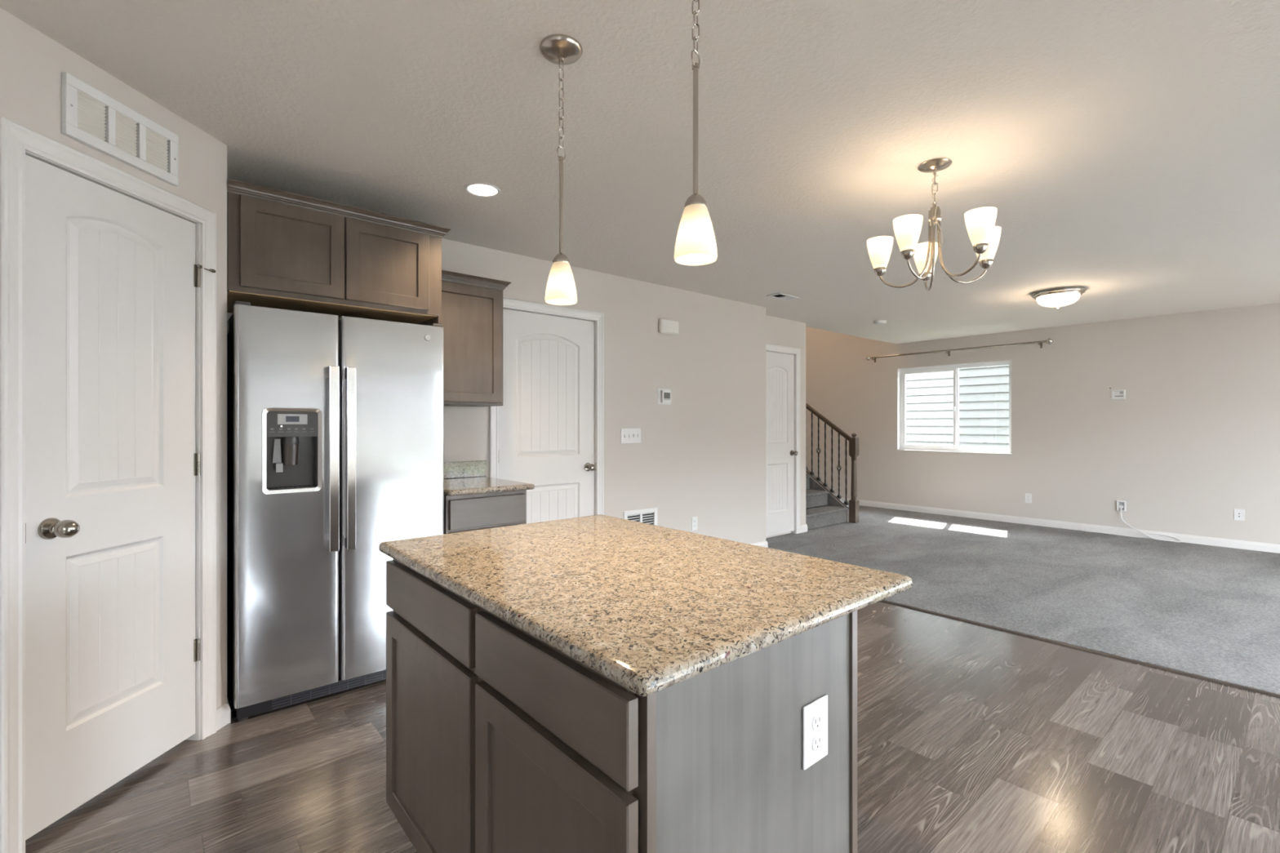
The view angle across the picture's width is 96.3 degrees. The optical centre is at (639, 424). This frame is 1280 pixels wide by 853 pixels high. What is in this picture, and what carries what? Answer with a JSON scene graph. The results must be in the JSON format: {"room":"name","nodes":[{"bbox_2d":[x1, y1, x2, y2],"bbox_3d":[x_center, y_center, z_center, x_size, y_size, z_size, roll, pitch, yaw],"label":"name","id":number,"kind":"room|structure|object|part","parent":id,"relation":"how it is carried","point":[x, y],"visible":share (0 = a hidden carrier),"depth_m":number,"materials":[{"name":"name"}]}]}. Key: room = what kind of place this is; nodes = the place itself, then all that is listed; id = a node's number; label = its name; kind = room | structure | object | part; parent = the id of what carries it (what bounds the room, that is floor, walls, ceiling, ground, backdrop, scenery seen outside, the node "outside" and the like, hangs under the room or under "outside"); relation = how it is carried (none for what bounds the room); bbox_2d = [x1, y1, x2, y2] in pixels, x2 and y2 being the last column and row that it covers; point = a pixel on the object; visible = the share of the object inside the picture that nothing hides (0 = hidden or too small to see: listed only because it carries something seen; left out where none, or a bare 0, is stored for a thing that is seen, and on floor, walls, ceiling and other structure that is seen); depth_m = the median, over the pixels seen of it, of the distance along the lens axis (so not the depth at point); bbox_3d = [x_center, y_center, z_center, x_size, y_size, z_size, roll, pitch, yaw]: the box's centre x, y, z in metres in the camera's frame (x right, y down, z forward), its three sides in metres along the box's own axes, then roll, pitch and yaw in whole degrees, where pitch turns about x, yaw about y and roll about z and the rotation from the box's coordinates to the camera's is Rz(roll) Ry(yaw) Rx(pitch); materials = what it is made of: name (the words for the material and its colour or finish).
{"room":"kitchen","nodes":[
{"label":"kitchen","id":0,"kind":"room"},
{"bbox_2d":[0,7,226,708],"bbox_3d":[-1.861,0.040,1.735,0.120,2.440,1.393,0,0,5],"label":"wall","id":1,"kind":"structure","parent":0,"point":[32,63],"depth_m":2.08,"materials":[{"name":"grey paint"}]},
{"bbox_2d":[0,116,216,852],"bbox_3d":[-1.773,0.197,1.982,0.134,2.126,0.740,0,0,5],"label":"door","id":2,"kind":"structure","parent":1,"relation":"in","point":[108,274],"depth_m":1.91,"materials":[{"name":"white wood"}]},
{"bbox_3d":[-1.801,0.320,1.758,0.020,0.066,0.066,0,0,5],"label":"knob","id":3,"kind":"part","parent":2,"relation":"part of","materials":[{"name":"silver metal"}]},
{"bbox_3d":[-1.760,0.320,1.755,0.071,0.055,0.055,0,0,5],"label":"knob handle","id":4,"kind":"part","parent":2,"relation":"part of","materials":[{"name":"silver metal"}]},
{"bbox_2d":[61,71,178,186],"bbox_3d":[-1.772,-0.999,1.976,0.020,0.191,0.395,0,0,5],"label":"air vent","id":5,"kind":"object","parent":1,"relation":"in","point":[90,117],"visible":1,"depth_m":1.94,"materials":[{"name":"white plastic"}]},
{"bbox_2d":[216,702,228,731],"bbox_3d":[-1.742,1.218,2.387,0.013,0.084,0.073,0,0,5],"label":"baseboard","id":6,"kind":"structure","parent":1,"relation":"attached to","point":[222,713],"depth_m":2.38,"materials":[{"name":"white wood"}]},
{"bbox_2d":[226,177,450,325],"bbox_3d":[-1.565,-0.783,2.955,0.960,0.502,0.621,0,0,-40],"label":"upper cabinet","id":7,"kind":"object","parent":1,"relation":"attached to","point":[288,251],"visible":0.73,"depth_m":2.68,"materials":[{"name":"brown wood"}]},
{"bbox_3d":[-1.558,-0.788,2.586,0.406,0.390,0.020,0,0,-40],"label":"door","id":8,"kind":"part","parent":7,"relation":"part of","materials":[{"name":"brown wood"}]},
{"bbox_3d":[-1.597,-0.569,2.953,0.894,0.005,0.574,0,0,-40],"label":"panel","id":9,"kind":"part","parent":7,"relation":"part of","materials":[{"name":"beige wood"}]},
{"bbox_3d":[-1.565,-1.010,2.955,0.960,0.047,0.621,0,0,-40],"label":"crown molding","id":10,"kind":"part","parent":7,"relation":"part of","materials":[{"name":"brown wood"}]},
{"bbox_3d":[-1.247,-0.788,2.851,0.394,0.390,0.020,0,0,-40],"label":"door","id":11,"kind":"part","parent":7,"relation":"part of","materials":[{"name":"brown wood"}]},
{"bbox_2d":[226,238,765,544],"bbox_3d":[-0.514,0.040,4.429,4.480,2.440,0.250,0,0,-40],"label":"wall","id":12,"kind":"structure","parent":0,"point":[701,455],"depth_m":4.94,"materials":[{"name":"grey paint"}]},
{"bbox_2d":[444,460,485,479],"bbox_3d":[-1.221,0.292,3.647,0.510,0.104,0.021,0,0,-40],"label":"backsplash","id":13,"kind":"structure","parent":12,"relation":"attached to","point":[457,469],"depth_m":3.71,"materials":[{"name":"beige stone"}]},
{"bbox_2d":[441,270,511,406],"bbox_3d":[-1.112,-0.500,3.526,0.527,0.769,0.339,0,0,-40],"label":"upper cabinet","id":14,"kind":"object","parent":12,"relation":"attached to","point":[472,306],"visible":0.69,"depth_m":3.43,"materials":[{"name":"brown wood"}]},
{"bbox_3d":[-1.112,-0.862,3.526,0.527,0.047,0.339,0,0,-40],"label":"crown molding","id":15,"kind":"part","parent":14,"relation":"part of","materials":[{"name":"brown wood"}]},
{"bbox_2d":[488,297,604,524],"bbox_3d":[-0.650,0.200,4.147,0.947,2.120,0.121,0,0,-40],"label":"door","id":16,"kind":"structure","parent":12,"relation":"in","point":[547,433],"depth_m":4.17,"materials":[{"name":"white wood"}]},
{"bbox_3d":[-0.393,0.326,4.371,0.066,0.066,0.020,0,0,-40],"label":"knob","id":17,"kind":"part","parent":16,"relation":"part of","materials":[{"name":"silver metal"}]},
{"bbox_3d":[-0.370,0.326,4.344,0.054,0.054,0.058,0,0,-40],"label":"knob handle","id":18,"kind":"part","parent":16,"relation":"part of","materials":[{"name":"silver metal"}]},
{"bbox_2d":[621,428,640,443],"bbox_3d":[-0.077,0.094,4.625,0.196,0.114,0.018,0,0,-40],"label":"light switch","id":19,"kind":"object","parent":12,"relation":"attached to","point":[628,435],"visible":1,"depth_m":4.62,"materials":[{"name":"white plastic"}]},
{"bbox_2d":[623,507,657,525],"bbox_3d":[0.008,0.854,4.699,0.358,0.312,0.014,0,0,-40],"label":"air vent","id":20,"kind":"object","parent":12,"relation":"in","point":[649,516],"visible":0.31,"depth_m":4.72,"materials":[{"name":"white plastic"}]},
{"bbox_3d":[0.004,0.854,4.704,0.290,0.244,0.001,0,0,-40],"label":"panel","id":21,"kind":"part","parent":20,"relation":"part of","materials":[{"name":"grey metal"}]},
{"bbox_2d":[657,388,671,404],"bbox_3d":[0.215,-0.236,4.866,0.147,0.132,0.029,0,0,-40],"label":"thermostat","id":22,"kind":"object","parent":12,"relation":"attached to","point":[664,394],"visible":1,"depth_m":4.85,"materials":[{"name":"white plastic"}]},
{"bbox_2d":[658,318,678,334],"bbox_3d":[0.250,-0.832,4.885,0.216,0.120,0.046,0,0,-40],"label":"door chime","id":23,"kind":"object","parent":12,"relation":"attached to","point":[665,326],"visible":1,"depth_m":4.85,"materials":[{"name":"white plastic"}]},
{"bbox_2d":[691,516,697,530],"bbox_3d":[0.488,0.885,5.112,0.074,0.120,0.008,0,0,-40],"label":"outlet","id":24,"kind":"object","parent":12,"relation":"attached to","point":[695,519],"visible":1,"depth_m":5.11,"materials":[{"name":"white plastic"}]},
{"bbox_2d":[751,540,768,547],"bbox_3d":[0.501,1.218,5.120,2.065,0.084,0.013,0,0,-40],"label":"baseboard","id":25,"kind":"structure","parent":12,"relation":"attached to","point":[764,544],"depth_m":5.73,"materials":[{"name":"white wood"}]},
{"bbox_2d":[0,0,1279,343],"bbox_3d":[2.455,-1.320,2.091,10.450,0.280,8.600,0,0,-40],"label":"ceiling","id":26,"kind":"structure","parent":0,"point":[1126,153],"depth_m":2.27,"materials":[{"name":"white paint"}]},
{"bbox_2d":[464,182,500,197],"bbox_3d":[-0.791,-1.177,2.885,0.176,0.006,0.176,0,0,-40],"label":"recessed light","id":27,"kind":"object","parent":26,"relation":"in","point":[477,189],"visible":1,"depth_m":2.88,"materials":[{"name":"white plastic"}]},
{"bbox_2d":[539,33,582,305],"bbox_3d":[-0.247,-0.781,1.797,0.134,0.796,0.134,0,0,-40],"label":"pendant light","id":28,"kind":"object","parent":26,"relation":"hanging from","point":[558,49],"visible":1,"depth_m":1.78,"materials":[{"name":"white glass"}]},
{"bbox_3d":[-0.247,-0.446,1.797,0.101,0.125,0.101,0,0,-40],"label":"lamp shade","id":29,"kind":"part","parent":28,"relation":"part of","materials":[{"name":"white glass"}]},
{"bbox_3d":[-0.247,-0.683,1.797,0.017,0.307,0.017,0,0,-40],"label":"rod","id":30,"kind":"part","parent":28,"relation":"part of","materials":[{"name":"silver metal"}]},
{"bbox_3d":[-0.247,-1.004,1.797,0.015,0.280,0.016,0,0,-13],"label":"chain","id":31,"kind":"part","parent":28,"relation":"part of","materials":[{"name":"silver metal"}]},
{"bbox_2d":[674,0,717,265],"bbox_3d":[0.130,-0.781,1.335,0.134,0.796,0.134,0,0,-40],"label":"pendant light","id":32,"kind":"object","parent":26,"relation":"hanging from","point":[695,244],"visible":1,"depth_m":1.31,"materials":[{"name":"white glass"}]},
{"bbox_3d":[0.130,-1.004,1.335,0.015,0.280,0.016,0,0,-13],"label":"chain","id":33,"kind":"part","parent":32,"relation":"part of","materials":[{"name":"silver metal"}]},
{"bbox_3d":[0.130,-0.425,1.335,0.050,0.068,0.050,0,0,-40],"label":"bulb","id":34,"kind":"part","parent":32,"relation":"part of","materials":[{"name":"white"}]},
{"bbox_3d":[0.130,-0.446,1.335,0.101,0.125,0.101,0,0,-40],"label":"lamp shade","id":35,"kind":"part","parent":32,"relation":"part of","materials":[{"name":"white glass"}]},
{"bbox_3d":[0.130,-0.683,1.335,0.017,0.307,0.017,0,0,-40],"label":"rod","id":36,"kind":"part","parent":32,"relation":"part of","materials":[{"name":"silver metal"}]},
{"bbox_2d":[766,293,799,300],"bbox_3d":[1.319,-1.176,5.284,0.300,0.008,0.146,0,0,-40],"label":"ceiling vent","id":37,"kind":"object","parent":26,"relation":"in","point":[778,295],"visible":1,"depth_m":5.27,"materials":[{"name":"white plastic"}]},
{"bbox_2d":[873,320,886,324],"bbox_3d":[2.744,-1.162,6.556,0.140,0.036,0.140,0,0,-40],"label":"smoke detector","id":38,"kind":"object","parent":26,"relation":"attached to","point":[878,322],"visible":1,"depth_m":6.51,"materials":[{"name":"white plastic"}]},
{"bbox_2d":[866,157,1001,290],"bbox_3d":[1.322,-0.909,2.595,0.551,0.540,0.564,0,0,-40],"label":"chandelier","id":39,"kind":"object","parent":26,"relation":"hanging from","point":[984,237],"visible":1,"depth_m":2.57,"materials":[{"name":"white glass"}]},
{"bbox_3d":[1.147,-0.810,2.739,0.118,0.145,0.118,0,0,-40],"label":"lamp shade","id":40,"kind":"part","parent":39,"relation":"part of","materials":[{"name":"white glass"}]},
{"bbox_3d":[1.234,-0.807,2.677,0.226,0.336,0.011,0,0,35],"label":"arm","id":41,"kind":"part","parent":39,"relation":"part of","materials":[{"name":"silver metal"}]},
{"bbox_3d":[1.150,-0.810,2.463,0.118,0.145,0.118,0,0,-40],"label":"lamp shade","id":42,"kind":"part","parent":39,"relation":"part of","materials":[{"name":"white glass"}]},
{"bbox_3d":[1.236,-0.807,2.527,0.226,0.336,0.011,0,0,-37],"label":"arm","id":43,"kind":"part","parent":39,"relation":"part of","materials":[{"name":"silver metal"}]},
{"bbox_3d":[1.408,-0.810,2.828,0.118,0.145,0.118,0,0,-40],"label":"lamp shade","id":44,"kind":"part","parent":39,"relation":"part of","materials":[{"name":"white glass"}]},
{"bbox_3d":[1.376,-0.807,2.725,0.011,0.336,0.226,0,0,17],"label":"arm","id":45,"kind":"part","parent":39,"relation":"part of","materials":[{"name":"silver metal"}]},
{"bbox_3d":[1.339,-1.070,2.603,0.020,0.146,0.020,0,0,-13],"label":"chain","id":46,"kind":"part","parent":39,"relation":"part of","materials":[{"name":"silver metal"}]},
{"bbox_3d":[1.380,-0.807,2.483,0.011,0.336,0.226,0,0,-19],"label":"arm","id":47,"kind":"part","parent":39,"relation":"part of","materials":[{"name":"silver metal"}]},
{"bbox_3d":[1.466,-0.807,2.605,0.226,0.336,0.011,0,0,-1],"label":"arm","id":48,"kind":"part","parent":39,"relation":"part of","materials":[{"name":"silver metal"}]},
{"bbox_3d":[1.414,-0.810,2.381,0.118,0.145,0.118,0,0,-40],"label":"lamp shade","id":49,"kind":"part","parent":39,"relation":"part of","materials":[{"name":"white glass"}]},
{"bbox_3d":[1.573,-0.810,2.607,0.118,0.145,0.118,0,0,-40],"label":"lamp shade","id":50,"kind":"part","parent":39,"relation":"part of","materials":[{"name":"white glass"}]},
{"bbox_2d":[1031,286,1086,308],"bbox_3d":[3.703,-1.103,5.079,0.400,0.152,0.400,0,0,-40],"label":"light","id":51,"kind":"object","parent":26,"relation":"attached to","point":[1057,297],"visible":1,"depth_m":4.97,"materials":[{"name":"white glass"}]},
{"bbox_3d":[3.703,-1.094,5.079,0.316,0.092,0.316,0,0,-40],"label":"lamp shade","id":52,"kind":"part","parent":51,"relation":"part of","materials":[{"name":"white glass"}]},
{"bbox_2d":[25,601,1279,852],"bbox_3d":[0.908,1.310,0.445,5.960,0.100,7.900,0,0,-40],"label":"floor","id":53,"kind":"structure","parent":0,"point":[971,738],"depth_m":2.10,"materials":[{"name":"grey wood"}]},
{"bbox_2d":[226,300,444,721],"bbox_3d":[-1.538,0.370,2.899,0.890,1.779,0.712,0,0,-40],"label":"refrigerator","id":54,"kind":"object","parent":53,"relation":"on","point":[335,424],"visible":0.92,"depth_m":2.59,"materials":[{"name":"silver metal"}]},
{"bbox_3d":[-1.558,0.343,2.541,0.395,1.690,0.072,0,0,-40],"label":"freezer door","id":55,"kind":"part","parent":54,"relation":"part of","materials":[{"name":"silver metal"}]},
{"bbox_3d":[-1.531,-0.001,2.526,0.196,0.111,0.008,0,0,-40],"label":"control panel","id":56,"kind":"part","parent":54,"relation":"part of","materials":[{"name":"grey plastic"}]},
{"bbox_3d":[-1.528,0.115,2.522,0.231,0.374,0.014,0,0,-40],"label":"dispenser frame","id":57,"kind":"part","parent":54,"relation":"part of","materials":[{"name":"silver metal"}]},
{"bbox_3d":[-1.375,0.154,2.579,0.040,0.835,0.014,0,0,-40],"label":"door handle","id":58,"kind":"part","parent":54,"relation":"part of","materials":[{"name":"silver metal"}]},
{"bbox_3d":[-1.342,0.548,2.648,0.032,0.046,0.050,0,0,-40],"label":"handle mount","id":59,"kind":"part","parent":54,"relation":"part of","materials":[{"name":"silver metal"}]},
{"bbox_3d":[-1.342,-0.236,2.648,0.032,0.052,0.050,0,0,-40],"label":"handle mount","id":60,"kind":"part","parent":54,"relation":"part of","materials":[{"name":"silver metal"}]},
{"bbox_3d":[-1.321,0.154,2.625,0.038,0.835,0.014,0,0,-40],"label":"door handle","id":61,"kind":"part","parent":54,"relation":"part of","materials":[{"name":"silver metal"}]},
{"bbox_3d":[-1.214,0.343,2.833,0.484,1.690,0.072,0,0,-40],"label":"fridge door","id":62,"kind":"part","parent":54,"relation":"part of","materials":[{"name":"silver metal"}]},
{"bbox_2d":[444,489,526,533],"bbox_3d":[-1.032,0.819,3.409,0.479,0.882,0.620,0,0,-40],"label":"base cabinet","id":63,"kind":"object","parent":53,"relation":"on","point":[467,513],"visible":0.09,"depth_m":3.16,"materials":[{"name":"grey wood"}]},
{"bbox_3d":[-0.840,0.860,3.180,0.445,0.570,0.020,0,0,-40],"label":"door","id":64,"kind":"part","parent":63,"relation":"part of","materials":[{"name":"brown wood"}]},
{"bbox_2d":[444,460,534,496],"bbox_3d":[-1.013,0.308,3.404,0.512,0.137,0.661,0,0,-40],"label":"countertop","id":65,"kind":"structure","parent":63,"relation":"on","point":[454,486],"depth_m":3.43,"materials":[{"name":"beige stone"}]},
{"bbox_2d":[386,559,857,852],"bbox_3d":[-0.140,0.820,1.461,0.633,0.880,1.134,0,0,-40],"label":"kitchen island","id":66,"kind":"object","parent":53,"relation":"on","point":[499,740],"visible":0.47,"depth_m":1.08,"materials":[{"name":"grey wood"}]},
{"bbox_3d":[-0.551,0.467,1.471,0.020,0.130,0.581,0,0,-40],"label":"drawer","id":67,"kind":"part","parent":66,"relation":"part of","materials":[{"name":"brown wood"}]},
{"bbox_3d":[-0.551,0.832,1.471,0.020,0.560,0.581,0,0,-40],"label":"door","id":68,"kind":"part","parent":66,"relation":"part of","materials":[{"name":"brown wood"}]},
{"bbox_3d":[-0.177,0.467,1.032,0.020,0.130,0.515,0,0,-40],"label":"drawer","id":69,"kind":"part","parent":66,"relation":"part of","materials":[{"name":"brown wood"}]},
{"bbox_3d":[-0.177,0.832,1.032,0.020,0.560,0.515,0,0,-40],"label":"door","id":70,"kind":"part","parent":66,"relation":"part of","materials":[{"name":"brown wood"}]},
{"bbox_3d":[0.008,0.767,0.867,0.019,0.775,0.030,0,0,-40],"label":"trim","id":71,"kind":"part","parent":66,"relation":"part of","materials":[{"name":"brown wood"}]},
{"bbox_2d":[378,514,912,697],"bbox_3d":[-0.073,0.362,1.501,0.821,0.032,1.200,0,0,-40],"label":"island countertop","id":72,"kind":"structure","parent":66,"relation":"on","point":[650,609],"depth_m":1.21,"materials":[{"name":"beige stone"}]},
{"bbox_3d":[0.233,0.767,1.049,0.558,0.775,0.009,0,0,-40],"label":"panel","id":73,"kind":"part","parent":66,"relation":"part of","materials":[{"name":"grey wood"}]},
{"bbox_2d":[802,694,827,769],"bbox_3d":[0.349,0.609,1.136,0.084,0.122,0.008,0,0,-40],"label":"outlet","id":74,"kind":"object","parent":66,"relation":"attached to","point":[815,714],"visible":1,"depth_m":1.13,"materials":[{"name":"white plastic"}]},
{"bbox_2d":[812,713,822,730],"bbox_3d":[0.350,0.589,1.134,0.033,0.027,0.002,0,0,-40],"label":"receptacle","id":75,"kind":"object","parent":74,"relation":"attached to","point":[816,717],"depth_m":1.13,"materials":[{"name":"white plastic"}]},
{"bbox_2d":[812,733,822,751],"bbox_3d":[0.350,0.629,1.134,0.033,0.027,0.002,0,0,-40],"label":"receptacle","id":76,"kind":"object","parent":74,"relation":"attached to","point":[816,738],"depth_m":1.13,"materials":[{"name":"white plastic"}]},
{"bbox_3d":[0.453,0.820,1.237,0.021,0.880,0.024,0,0,-40],"label":"corner trim","id":77,"kind":"part","parent":66,"relation":"part of","materials":[{"name":"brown wood"}]},
{"bbox_2d":[880,600,1279,698],"bbox_3d":[3.222,1.256,2.334,0.036,0.009,7.775,0,0,-40],"label":"trim","id":78,"kind":"structure","parent":53,"relation":"on","point":[1168,669],"depth_m":3.13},
{"bbox_2d":[765,315,805,537],"bbox_3d":[1.430,0.040,6.341,1.200,2.440,0.140,0,0,-40],"label":"wall","id":79,"kind":"structure","parent":0,"point":[779,331],"depth_m":6.60,"materials":[{"name":"grey paint"}]},
{"bbox_2d":[765,343,799,536],"bbox_3d":[1.539,0.188,6.340,0.764,2.119,0.121,0,0,-40],"label":"door","id":80,"kind":"structure","parent":79,"relation":"in","point":[782,362],"depth_m":6.40,"materials":[{"name":"white wood"}]},
{"bbox_2d":[800,524,807,533],"bbox_3d":[1.892,1.206,6.633,0.143,0.084,0.013,0,0,-40],"label":"baseboard","id":81,"kind":"structure","parent":79,"relation":"attached to","point":[803,528],"depth_m":6.62,"materials":[{"name":"white wood"}]},
{"bbox_2d":[805,472,848,522],"bbox_3d":[2.118,0.561,8.007,0.081,1.374,1.755,0,0,-40],"label":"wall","id":82,"kind":"structure","parent":0,"point":[806,473],"depth_m":7.32,"materials":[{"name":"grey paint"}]},
{"bbox_2d":[805,402,858,523],"bbox_3d":[2.157,0.132,7.978,0.090,2.232,1.850,0,0,-40],"label":"stair railing","id":83,"kind":"object","parent":82,"relation":"on","point":[853,506],"visible":0.65,"depth_m":7.45,"materials":[{"name":"brown wood"}]},
{"bbox_3d":[2.125,0.471,8.013,0.086,1.233,1.755,0,0,-40],"label":"shoe rail","id":84,"kind":"part","parent":83,"relation":"part of","materials":[{"name":"brown wood"}]},
{"bbox_3d":[2.159,-0.379,7.971,0.062,1.210,1.662,0,0,-40],"label":"handrail","id":85,"kind":"part","parent":83,"relation":"part of","materials":[{"name":"brown wood"}]},
{"bbox_2d":[836,464,841,471],"bbox_3d":[2.591,0.570,7.464,0.055,0.096,0.056,0,0,6],"label":"basket","id":86,"kind":"object","parent":83,"relation":"on","point":[838,465],"depth_m":7.46,"materials":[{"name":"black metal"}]},
{"bbox_3d":[2.728,0.680,7.308,0.090,1.136,0.090,0,0,-40],"label":"newel post","id":87,"kind":"part","parent":83,"relation":"part of","materials":[{"name":"brown wood"}]},
{"bbox_2d":[765,505,1279,694],"bbox_3d":[3.901,1.304,4.899,4.348,0.112,10.800,0,0,-40],"label":"floor","id":88,"kind":"structure","parent":0,"point":[1211,611],"depth_m":4.50,"materials":[{"name":"grey carpet"}]},
{"bbox_2d":[805,473,848,529],"bbox_3d":[1.590,0.502,7.825,0.958,1.492,2.185,0,0,-40],"label":"staircase","id":89,"kind":"structure","parent":88,"relation":"on","point":[822,508],"depth_m":7.25,"materials":[{"name":"grey carpet"}]},
{"bbox_2d":[805,302,1279,544],"bbox_3d":[5.030,-1.190,7.042,0.150,5.100,9.000,0,0,-40],"label":"wall","id":90,"kind":"structure","parent":0,"point":[1193,439],"depth_m":6.61,"materials":[{"name":"grey paint"}]},
{"bbox_2d":[897,360,1011,454],"bbox_3d":[4.292,-0.220,7.885,0.131,1.204,1.470,0,0,-40],"label":"window","id":91,"kind":"structure","parent":90,"relation":"in","point":[901,372],"depth_m":7.93,"materials":[{"name":"white plastic"}]},
{"bbox_3d":[4.101,-0.222,8.140,0.024,1.094,0.727,0,0,-40],"label":"sliding sash","id":92,"kind":"part","parent":91,"relation":"part of","materials":[{"name":"white plastic"}]},
{"bbox_2d":[866,337,1053,362],"bbox_3d":[4.208,-0.988,7.794,0.126,0.105,2.362,0,0,-40],"label":"curtain rod","id":93,"kind":"object","parent":90,"relation":"attached to","point":[1049,340],"visible":1,"depth_m":7.61,"materials":[{"name":"silver metal"}]},
{"bbox_3d":[4.189,-1.002,7.777,0.025,0.025,2.240,0,0,-40],"label":"rod","id":94,"kind":"part","parent":93,"relation":"part of","materials":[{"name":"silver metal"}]},
{"bbox_2d":[1024,493,1031,502],"bbox_3d":[4.838,0.920,7.144,0.008,0.118,0.076,0,0,-40],"label":"outlet","id":95,"kind":"object","parent":90,"relation":"attached to","point":[1028,497],"visible":1,"depth_m":7.14,"materials":[{"name":"white plastic"}]},
{"bbox_2d":[841,497,1279,553],"bbox_3d":[5.129,1.206,6.798,0.013,0.084,8.300,0,0,-40],"label":"baseboard","id":96,"kind":"structure","parent":90,"relation":"attached to","point":[1242,544],"depth_m":6.71,"materials":[{"name":"white wood"}]},
{"bbox_2d":[1111,389,1125,399],"bbox_3d":[5.401,-0.337,6.473,0.022,0.107,0.120,0,0,-40],"label":"media box","id":97,"kind":"object","parent":90,"relation":"attached to","point":[1121,393],"visible":1,"depth_m":6.47,"materials":[{"name":"white plastic"}]},
{"bbox_3d":[5.408,-0.337,6.479,0.002,0.077,0.090,0,0,-40],"label":"panel","id":98,"kind":"part","parent":97,"relation":"part of","materials":[{"name":"white plastic"}]},
{"bbox_2d":[1116,500,1125,511],"bbox_3d":[5.418,0.919,6.453,0.022,0.114,0.080,0,0,-40],"label":"electrical outlet","id":99,"kind":"object","parent":90,"relation":"attached to","point":[1118,502],"visible":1,"depth_m":6.46,"materials":[{"name":"white plastic"}]},
{"bbox_3d":[5.425,0.919,6.459,0.002,0.084,0.050,0,0,-40],"label":"panel","id":100,"kind":"part","parent":99,"relation":"part of","materials":[{"name":"white plastic"}]},
{"bbox_2d":[1080,505,1182,542],"bbox_3d":[5.438,1.082,6.380,0.079,0.333,0.868,0,0,-40],"label":"power cord","id":101,"kind":"object","parent":99,"relation":"hanging from","point":[1120,506],"visible":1,"depth_m":6.32,"materials":[{"name":"white plastic"}]},
{"bbox_2d":[1233,508,1244,520],"bbox_3d":[6.017,0.907,5.758,0.012,0.115,0.075,0,0,-40],"label":"outlet","id":102,"kind":"object","parent":90,"relation":"attached to","point":[1238,514],"visible":1,"depth_m":5.76,"materials":[{"name":"white plastic"}]},
{"bbox_3d":[-1.999,0.040,2.625,0.120,2.440,0.610,0,0,-40],"label":"wall","id":103,"kind":"structure","parent":0,"visible":0},
{"bbox_2d":[226,697,231,723],"bbox_3d":[-1.810,1.218,2.506,0.013,0.084,0.238,0,0,-40],"label":"baseboard","id":104,"kind":"structure","parent":103,"relation":"attached to","point":[228,705],"depth_m":2.42,"materials":[{"name":"white wood"}]},
{"label":"outside","id":105,"kind":"structure","parent":0,"visible":0},
{"bbox_3d":[10.290,1.510,-4.371,130.000,0.100,140.000,0,0,-40],"label":"ground","id":106,"kind":"structure","parent":105,"visible":0},
{"bbox_2d":[906,364,1008,449],"bbox_3d":[10.349,-1.940,14.068,7.800,6.800,16.800,0,0,-40],"label":"neighboring house","id":107,"kind":"structure","parent":106,"relation":"on","point":[984,391],"depth_m":12.54,"materials":[{"name":"grey"}]}
]}

